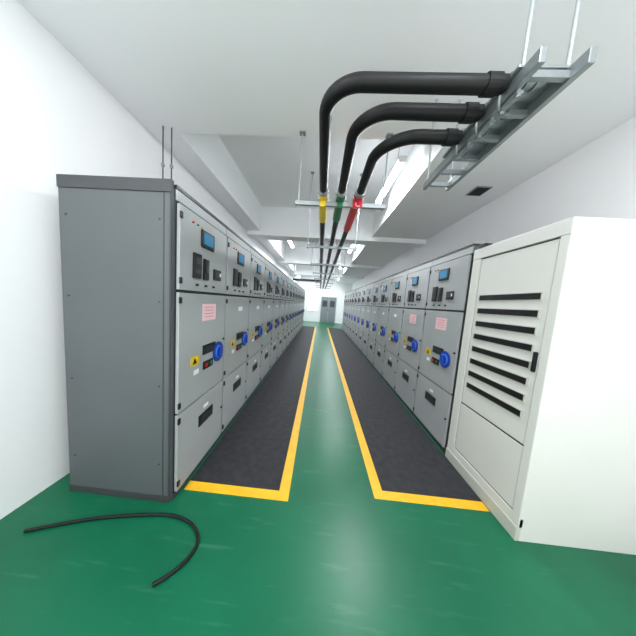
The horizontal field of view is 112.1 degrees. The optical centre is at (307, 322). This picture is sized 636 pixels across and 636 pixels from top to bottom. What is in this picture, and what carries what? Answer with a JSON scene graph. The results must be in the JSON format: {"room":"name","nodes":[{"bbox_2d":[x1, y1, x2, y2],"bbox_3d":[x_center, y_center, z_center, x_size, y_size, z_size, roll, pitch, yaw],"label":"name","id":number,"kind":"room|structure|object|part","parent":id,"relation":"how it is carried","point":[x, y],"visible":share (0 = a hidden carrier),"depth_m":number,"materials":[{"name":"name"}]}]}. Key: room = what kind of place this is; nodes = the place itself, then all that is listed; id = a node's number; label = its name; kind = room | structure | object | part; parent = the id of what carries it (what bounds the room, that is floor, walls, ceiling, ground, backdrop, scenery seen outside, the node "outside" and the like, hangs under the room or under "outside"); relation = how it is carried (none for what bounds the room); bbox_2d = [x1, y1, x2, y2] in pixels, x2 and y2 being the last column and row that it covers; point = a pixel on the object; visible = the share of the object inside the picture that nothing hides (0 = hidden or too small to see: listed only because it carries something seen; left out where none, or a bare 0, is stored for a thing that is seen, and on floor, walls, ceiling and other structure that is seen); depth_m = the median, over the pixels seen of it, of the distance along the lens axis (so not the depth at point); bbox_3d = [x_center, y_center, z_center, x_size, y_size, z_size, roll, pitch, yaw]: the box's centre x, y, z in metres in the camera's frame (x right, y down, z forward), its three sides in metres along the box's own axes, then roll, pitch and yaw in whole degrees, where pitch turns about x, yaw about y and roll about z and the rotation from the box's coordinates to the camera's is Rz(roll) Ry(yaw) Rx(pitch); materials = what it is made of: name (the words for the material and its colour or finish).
{"room":"electrical room","nodes":[
{"label":"electrical room","id":0,"kind":"room"},
{"bbox_2d":[0,0,296,518],"bbox_3d":[-1.588,-1.358,8.463,0.200,4.220,18.900,4,6,3],"label":"wall","id":1,"kind":"structure","parent":0,"point":[56,117],"depth_m":1.52,"materials":[{"name":"white paint"}]},
{"bbox_2d":[0,321,635,635],"bbox_3d":[0.604,0.860,8.446,4.500,0.123,18.700,4,6,3],"label":"floor","id":2,"kind":"structure","parent":0,"point":[334,558],"depth_m":1.30,"materials":[{"name":"green paint"}]},
{"bbox_2d":[23,512,199,587],"bbox_3d":[-1.226,1.347,1.399,1.092,0.020,0.350,5,6,12],"label":"cable","id":3,"kind":"object","parent":2,"relation":"on","point":[176,516],"visible":1,"depth_m":1.42,"materials":[{"name":"black plastic"}]},
{"bbox_2d":[56,174,226,502],"bbox_3d":[-1.298,0.147,1.901,0.871,2.300,0.787,4,6,3],"label":"tall cabinet","id":4,"kind":"object","parent":2,"relation":"on","point":[200,238],"depth_m":1.54,"materials":[{"name":"metal"}]},
{"bbox_3d":[-1.357,0.179,1.526,0.796,2.300,0.028,4,6,3],"label":"cabinet end panel","id":5,"kind":"part","parent":4,"relation":"part of","materials":[{"name":"grey metal"}]},
{"bbox_2d":[220,226,250,436],"bbox_3d":[-1.255,0.085,2.670,0.871,2.280,0.757,4,6,3],"label":"tall cabinet","id":6,"kind":"object","parent":2,"relation":"on","point":[238,255],"visible":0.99,"depth_m":2.54,"materials":[{"name":"metal"}]},
{"bbox_2d":[190,326,314,490],"bbox_3d":[-0.272,0.791,7.895,0.760,0.006,12.280,4,6,3],"label":"rubber mat","id":7,"kind":"object","parent":2,"relation":"on","point":[252,452],"visible":1,"depth_m":2.51,"materials":[{"name":"black rubber"}]},
{"bbox_2d":[244,246,264,404],"bbox_3d":[-1.213,0.015,3.422,0.871,2.280,0.757,4,6,3],"label":"tall cabinet","id":8,"kind":"object","parent":2,"relation":"on","point":[257,267],"visible":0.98,"depth_m":3.31,"materials":[{"name":"metal"}]},
{"bbox_2d":[259,258,274,383],"bbox_3d":[-1.171,-0.055,4.175,0.871,2.280,0.757,4,6,3],"label":"tall cabinet","id":9,"kind":"object","parent":2,"relation":"on","point":[269,267],"visible":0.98,"depth_m":4.07,"materials":[{"name":"metal"}]},
{"bbox_2d":[269,265,280,370],"bbox_3d":[-1.128,-0.126,4.927,0.871,2.280,0.757,4,6,3],"label":"tall cabinet","id":10,"kind":"object","parent":2,"relation":"on","point":[277,273],"visible":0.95,"depth_m":4.83,"materials":[{"name":"metal"}]},
{"bbox_2d":[276,271,285,361],"bbox_3d":[-1.085,-0.196,5.680,0.871,2.280,0.757,4,6,3],"label":"tall cabinet","id":11,"kind":"object","parent":2,"relation":"on","point":[283,276],"visible":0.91,"depth_m":5.60,"materials":[{"name":"metal"}]},
{"bbox_2d":[281,275,289,354],"bbox_3d":[-1.043,-0.266,6.432,0.871,2.280,0.757,4,6,3],"label":"tall cabinet","id":12,"kind":"object","parent":2,"relation":"on","point":[286,317],"visible":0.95,"depth_m":6.35,"materials":[{"name":"metal"}]},
{"bbox_2d":[285,279,292,349],"bbox_3d":[-1.001,-0.337,7.185,0.871,2.280,0.757,4,6,3],"label":"tall cabinet","id":13,"kind":"object","parent":2,"relation":"on","point":[291,280],"visible":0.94,"depth_m":7.12,"materials":[{"name":"metal"}]},
{"bbox_2d":[289,281,294,343],"bbox_3d":[-0.958,-0.407,7.937,0.871,2.280,0.757,4,6,3],"label":"tall cabinet","id":14,"kind":"object","parent":2,"relation":"on","point":[293,292],"visible":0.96,"depth_m":7.86,"materials":[{"name":"metal"}]},
{"bbox_2d":[292,283,297,339],"bbox_3d":[-0.916,-0.477,8.690,0.871,2.280,0.757,4,6,3],"label":"tall cabinet","id":15,"kind":"object","parent":2,"relation":"on","point":[296,287],"visible":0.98,"depth_m":8.60,"materials":[{"name":"metal"}]},
{"bbox_2d":[294,284,298,336],"bbox_3d":[-0.873,-0.547,9.442,0.871,2.280,0.757,4,6,3],"label":"tall cabinet","id":16,"kind":"object","parent":2,"relation":"on","point":[297,284],"visible":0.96,"depth_m":9.36,"materials":[{"name":"metal"}]},
{"bbox_2d":[296,286,300,334],"bbox_3d":[-0.831,-0.618,10.195,0.871,2.280,0.757,4,6,3],"label":"tall cabinet","id":17,"kind":"object","parent":2,"relation":"on","point":[299,286],"visible":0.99,"depth_m":10.15,"materials":[{"name":"metal"}]},
{"bbox_2d":[298,288,301,331],"bbox_3d":[-0.788,-0.688,10.947,0.871,2.280,0.757,4,6,3],"label":"tall cabinet","id":18,"kind":"object","parent":2,"relation":"on","point":[301,288],"visible":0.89,"depth_m":10.90,"materials":[{"name":"metal"}]},
{"bbox_2d":[299,288,302,330],"bbox_3d":[-0.746,-0.758,11.700,0.871,2.280,0.757,4,6,3],"label":"tall cabinet","id":19,"kind":"object","parent":2,"relation":"on","point":[302,288],"visible":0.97,"depth_m":11.60,"materials":[{"name":"metal"}]},
{"bbox_2d":[301,289,303,327],"bbox_3d":[-0.703,-0.828,12.453,0.871,2.280,0.757,4,6,3],"label":"tall cabinet","id":20,"kind":"object","parent":2,"relation":"on","point":[303,289],"visible":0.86,"depth_m":12.32,"materials":[{"name":"metal"}]},
{"bbox_2d":[302,290,304,326],"bbox_3d":[-0.661,-0.899,13.205,0.871,2.280,0.757,4,6,3],"label":"tall cabinet","id":21,"kind":"object","parent":2,"relation":"on","point":[304,290],"visible":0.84,"depth_m":13.06,"materials":[{"name":"metal"}]},
{"bbox_2d":[342,293,346,329],"bbox_3d":[2.586,-0.651,13.001,0.871,2.280,0.800,4,6,3],"label":"tall cabinet","id":22,"kind":"object","parent":2,"relation":"on","point":[345,293],"visible":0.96,"depth_m":13.00,"materials":[{"name":"metal"}]},
{"bbox_2d":[343,292,348,331],"bbox_3d":[2.541,-0.577,12.206,0.871,2.280,0.800,4,6,3],"label":"tall cabinet","id":23,"kind":"object","parent":2,"relation":"on","point":[347,292],"visible":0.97,"depth_m":12.17,"materials":[{"name":"metal"}]},
{"bbox_2d":[345,291,350,334],"bbox_3d":[2.496,-0.503,11.411,0.871,2.280,0.800,4,6,3],"label":"tall cabinet","id":24,"kind":"object","parent":2,"relation":"on","point":[350,291],"visible":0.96,"depth_m":11.35,"materials":[{"name":"metal"}]},
{"bbox_2d":[347,290,352,336],"bbox_3d":[2.451,-0.428,10.615,0.871,2.280,0.800,4,6,3],"label":"tall cabinet","id":25,"kind":"object","parent":2,"relation":"on","point":[351,293],"visible":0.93,"depth_m":10.57,"materials":[{"name":"metal"}]},
{"bbox_2d":[349,289,355,339],"bbox_3d":[2.406,-0.354,9.820,0.871,2.280,0.800,4,6,3],"label":"tall cabinet","id":26,"kind":"object","parent":2,"relation":"on","point":[354,291],"visible":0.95,"depth_m":9.77,"materials":[{"name":"metal"}]},
{"bbox_2d":[351,288,358,342],"bbox_3d":[2.361,-0.280,9.025,0.871,2.280,0.800,4,6,3],"label":"tall cabinet","id":27,"kind":"object","parent":2,"relation":"on","point":[357,289],"visible":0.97,"depth_m":8.96,"materials":[{"name":"metal"}]},
{"bbox_2d":[354,287,362,347],"bbox_3d":[2.316,-0.206,8.229,0.871,2.280,0.800,4,6,3],"label":"tall cabinet","id":28,"kind":"object","parent":2,"relation":"on","point":[360,288],"visible":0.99,"depth_m":8.20,"materials":[{"name":"metal"}]},
{"bbox_2d":[357,285,367,352],"bbox_3d":[2.272,-0.131,7.434,0.871,2.280,0.800,4,6,3],"label":"tall cabinet","id":29,"kind":"object","parent":2,"relation":"on","point":[364,292],"visible":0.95,"depth_m":7.40,"materials":[{"name":"metal"}]},
{"bbox_2d":[361,282,373,358],"bbox_3d":[2.227,-0.057,6.639,0.871,2.280,0.800,4,6,3],"label":"tall cabinet","id":30,"kind":"object","parent":2,"relation":"on","point":[368,307],"visible":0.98,"depth_m":6.60,"materials":[{"name":"metal"}]},
{"bbox_2d":[366,279,381,366],"bbox_3d":[2.182,0.017,5.844,0.871,2.280,0.800,4,6,3],"label":"tall cabinet","id":31,"kind":"object","parent":2,"relation":"on","point":[377,284],"visible":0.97,"depth_m":5.80,"materials":[{"name":"metal"}]},
{"bbox_2d":[373,275,392,377],"bbox_3d":[2.137,0.091,5.048,0.871,2.280,0.800,4,6,3],"label":"tall cabinet","id":32,"kind":"object","parent":2,"relation":"on","point":[386,286],"visible":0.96,"depth_m":5.00,"materials":[{"name":"metal"}]},
{"bbox_2d":[382,269,408,392],"bbox_3d":[2.092,0.166,4.253,0.871,2.280,0.800,4,6,3],"label":"tall cabinet","id":33,"kind":"object","parent":2,"relation":"on","point":[399,282],"visible":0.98,"depth_m":4.20,"materials":[{"name":"metal"}]},
{"bbox_2d":[329,328,481,501],"bbox_3d":[1.393,0.910,7.870,0.829,0.006,12.165,4,6,3],"label":"rubber mat","id":34,"kind":"object","parent":2,"relation":"on","point":[405,459],"visible":1,"depth_m":2.55,"materials":[{"name":"black rubber"}]},
{"bbox_2d":[394,260,432,415],"bbox_3d":[2.047,0.240,3.458,0.871,2.280,0.800,4,6,3],"label":"tall cabinet","id":35,"kind":"object","parent":2,"relation":"on","point":[418,279],"visible":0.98,"depth_m":3.39,"materials":[{"name":"metal"}]},
{"bbox_2d":[413,243,480,452],"bbox_3d":[2.002,0.314,2.663,0.871,2.280,0.800,4,6,3],"label":"tall cabinet","id":36,"kind":"object","parent":2,"relation":"on","point":[450,273],"visible":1,"depth_m":2.54,"materials":[{"name":"metal"}]},
{"bbox_2d":[445,216,635,554],"bbox_3d":[1.959,0.418,1.802,0.812,2.235,0.845,4,6,3],"label":"tall cabinet","id":37,"kind":"object","parent":2,"relation":"on","point":[542,430],"visible":1,"depth_m":1.45,"materials":[{"name":"white metal"}]},
{"bbox_2d":[297,276,351,323],"bbox_3d":[1.277,-2.051,17.642,4.500,4.220,0.200,4,6,3],"label":"wall","id":38,"kind":"structure","parent":0,"point":[338,290],"depth_m":17.51,"materials":[{"name":"white paint"}]},
{"bbox_2d":[307,293,318,310],"bbox_3d":[0.396,-1.715,17.593,0.880,1.480,0.050,4,6,3],"label":"window","id":39,"kind":"structure","parent":38,"relation":"in","point":[312,303],"depth_m":17.58,"materials":[{"name":"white glass"}]},
{"bbox_2d":[319,296,337,322],"bbox_3d":[1.653,-1.100,17.560,1.360,2.160,0.090,4,6,3],"label":"door","id":40,"kind":"structure","parent":38,"relation":"in","point":[326,311],"depth_m":17.56,"materials":[{"name":"grey metal"}]},
{"bbox_2d":[18,0,635,283],"bbox_3d":[0.862,-2.822,8.087,4.500,0.900,18.700,4,6,3],"label":"ceiling","id":41,"kind":"structure","parent":0,"point":[236,83],"depth_m":1.73,"materials":[{"name":"white paint"}]},
{"bbox_2d":[161,126,172,178],"bbox_3d":[-1.516,-1.559,2.304,0.112,1.020,0.029,3,6,-11],"label":"hanger","id":42,"kind":"object","parent":41,"relation":"hanging from","point":[162,163],"visible":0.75,"depth_m":2.27,"materials":[{"name":"grey paint"}]},
{"bbox_2d":[293,267,321,282],"bbox_3d":[0.001,-2.906,11.850,1.600,1.180,0.340,4,6,3],"label":"hanger","id":43,"kind":"object","parent":41,"relation":"hanging from","point":[294,279],"visible":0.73,"depth_m":11.75,"materials":[{"name":"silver metal"}]},
{"bbox_2d":[314,266,336,280],"bbox_3d":[0.754,-2.174,9.311,0.940,0.638,0.060,4,6,3],"label":"hanger","id":44,"kind":"object","parent":41,"relation":"hanging from","point":[335,266],"visible":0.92,"depth_m":9.32,"materials":[{"name":"metal"}]},
{"bbox_2d":[313,243,339,275],"bbox_3d":[0.677,-2.354,7.488,0.940,1.338,0.060,4,6,3],"label":"hanger","id":45,"kind":"object","parent":41,"relation":"hanging from","point":[327,273],"visible":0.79,"depth_m":7.53,"materials":[{"name":"metal"}]},
{"bbox_2d":[310,241,346,266],"bbox_3d":[0.552,-1.840,5.732,0.940,0.638,0.060,4,6,3],"label":"hanger","id":46,"kind":"object","parent":41,"relation":"hanging from","point":[311,263],"visible":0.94,"depth_m":5.74,"materials":[{"name":"metal"}]},
{"bbox_2d":[306,172,361,250],"bbox_3d":[0.475,-2.020,3.909,0.940,1.338,0.060,4,6,3],"label":"hanger","id":47,"kind":"object","parent":41,"relation":"hanging from","point":[312,173],"visible":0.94,"depth_m":3.94,"materials":[{"name":"metal"}]},
{"bbox_2d":[295,130,392,211],"bbox_3d":[0.357,-1.561,2.216,0.940,0.738,0.064,4,6,3],"label":"hanger","id":48,"kind":"object","parent":41,"relation":"hanging from","point":[357,205],"visible":0.87,"depth_m":2.23,"materials":[{"name":"metal"}]},
{"bbox_2d":[325,128,462,287],"bbox_3d":[1.106,-1.882,8.748,0.540,0.100,14.934,4,6,3],"label":"power cable","id":49,"kind":"object","parent":48,"relation":"on","point":[449,137],"visible":0.94,"depth_m":1.41,"materials":[{"name":"black plastic"}]},
{"bbox_2d":[322,102,484,288],"bbox_3d":[1.011,-1.881,8.665,0.720,0.100,15.109,4,6,3],"label":"power cable","id":50,"kind":"object","parent":48,"relation":"on","point":[468,112],"visible":0.97,"depth_m":1.20,"materials":[{"name":"black plastic"}]},
{"bbox_2d":[318,71,510,288],"bbox_3d":[0.917,-1.880,8.593,0.900,0.100,15.264,4,6,3],"label":"power cable","id":51,"kind":"object","parent":48,"relation":"on","point":[490,84],"visible":0.98,"depth_m":1.04,"materials":[{"name":"black plastic"}]},
{"bbox_2d":[375,147,406,203],"bbox_3d":[1.302,-2.390,3.425,0.100,0.395,1.240,4,6,3],"label":"ceiling lamp","id":52,"kind":"object","parent":41,"relation":"attached to","point":[402,159],"depth_m":3.20,"materials":[{"name":"white plastic"}]},
{"bbox_2d":[465,186,492,195],"bbox_3d":[2.413,-1.861,3.030,0.210,0.015,0.240,4,6,3],"label":"ceiling vent","id":53,"kind":"object","parent":41,"relation":"in","point":[478,190],"depth_m":3.01,"materials":[{"name":"black metal"}]},
{"bbox_2d":[423,0,597,190],"bbox_3d":[1.102,-1.429,1.333,0.250,0.727,1.000,4,6,3],"label":"cable tray","id":54,"kind":"object","parent":41,"relation":"hanging from","point":[534,84],"visible":0.94,"depth_m":1.08,"materials":[{"name":"metal"}]},
{"bbox_2d":[455,145,467,158],"bbox_3d":[1.013,-1.147,1.412,0.170,0.116,0.032,0,7,-37],"label":"metal bracket","id":55,"kind":"object","parent":54,"relation":"attached to","point":[456,147],"visible":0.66,"depth_m":1.39,"materials":[{"name":"metal"}]},
{"bbox_2d":[474,122,489,139],"bbox_3d":[1.003,-1.131,1.238,0.170,0.116,0.032,0,7,-37],"label":"metal bracket","id":56,"kind":"object","parent":54,"relation":"attached to","point":[476,123],"visible":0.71,"depth_m":1.22,"materials":[{"name":"metal"}]},
{"bbox_2d":[497,95,512,116],"bbox_3d":[0.995,-1.117,1.084,0.170,0.116,0.032,0,7,-37],"label":"metal bracket","id":57,"kind":"object","parent":54,"relation":"attached to","point":[499,96],"visible":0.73,"depth_m":1.07,"materials":[{"name":"metal"}]},
{"bbox_2d":[352,116,635,289],"bbox_3d":[3.093,-1.007,8.232,0.200,4.220,18.900,4,6,3],"label":"wall","id":58,"kind":"structure","parent":0,"point":[598,179],"depth_m":2.36,"materials":[{"name":"white paint"}]}
]}

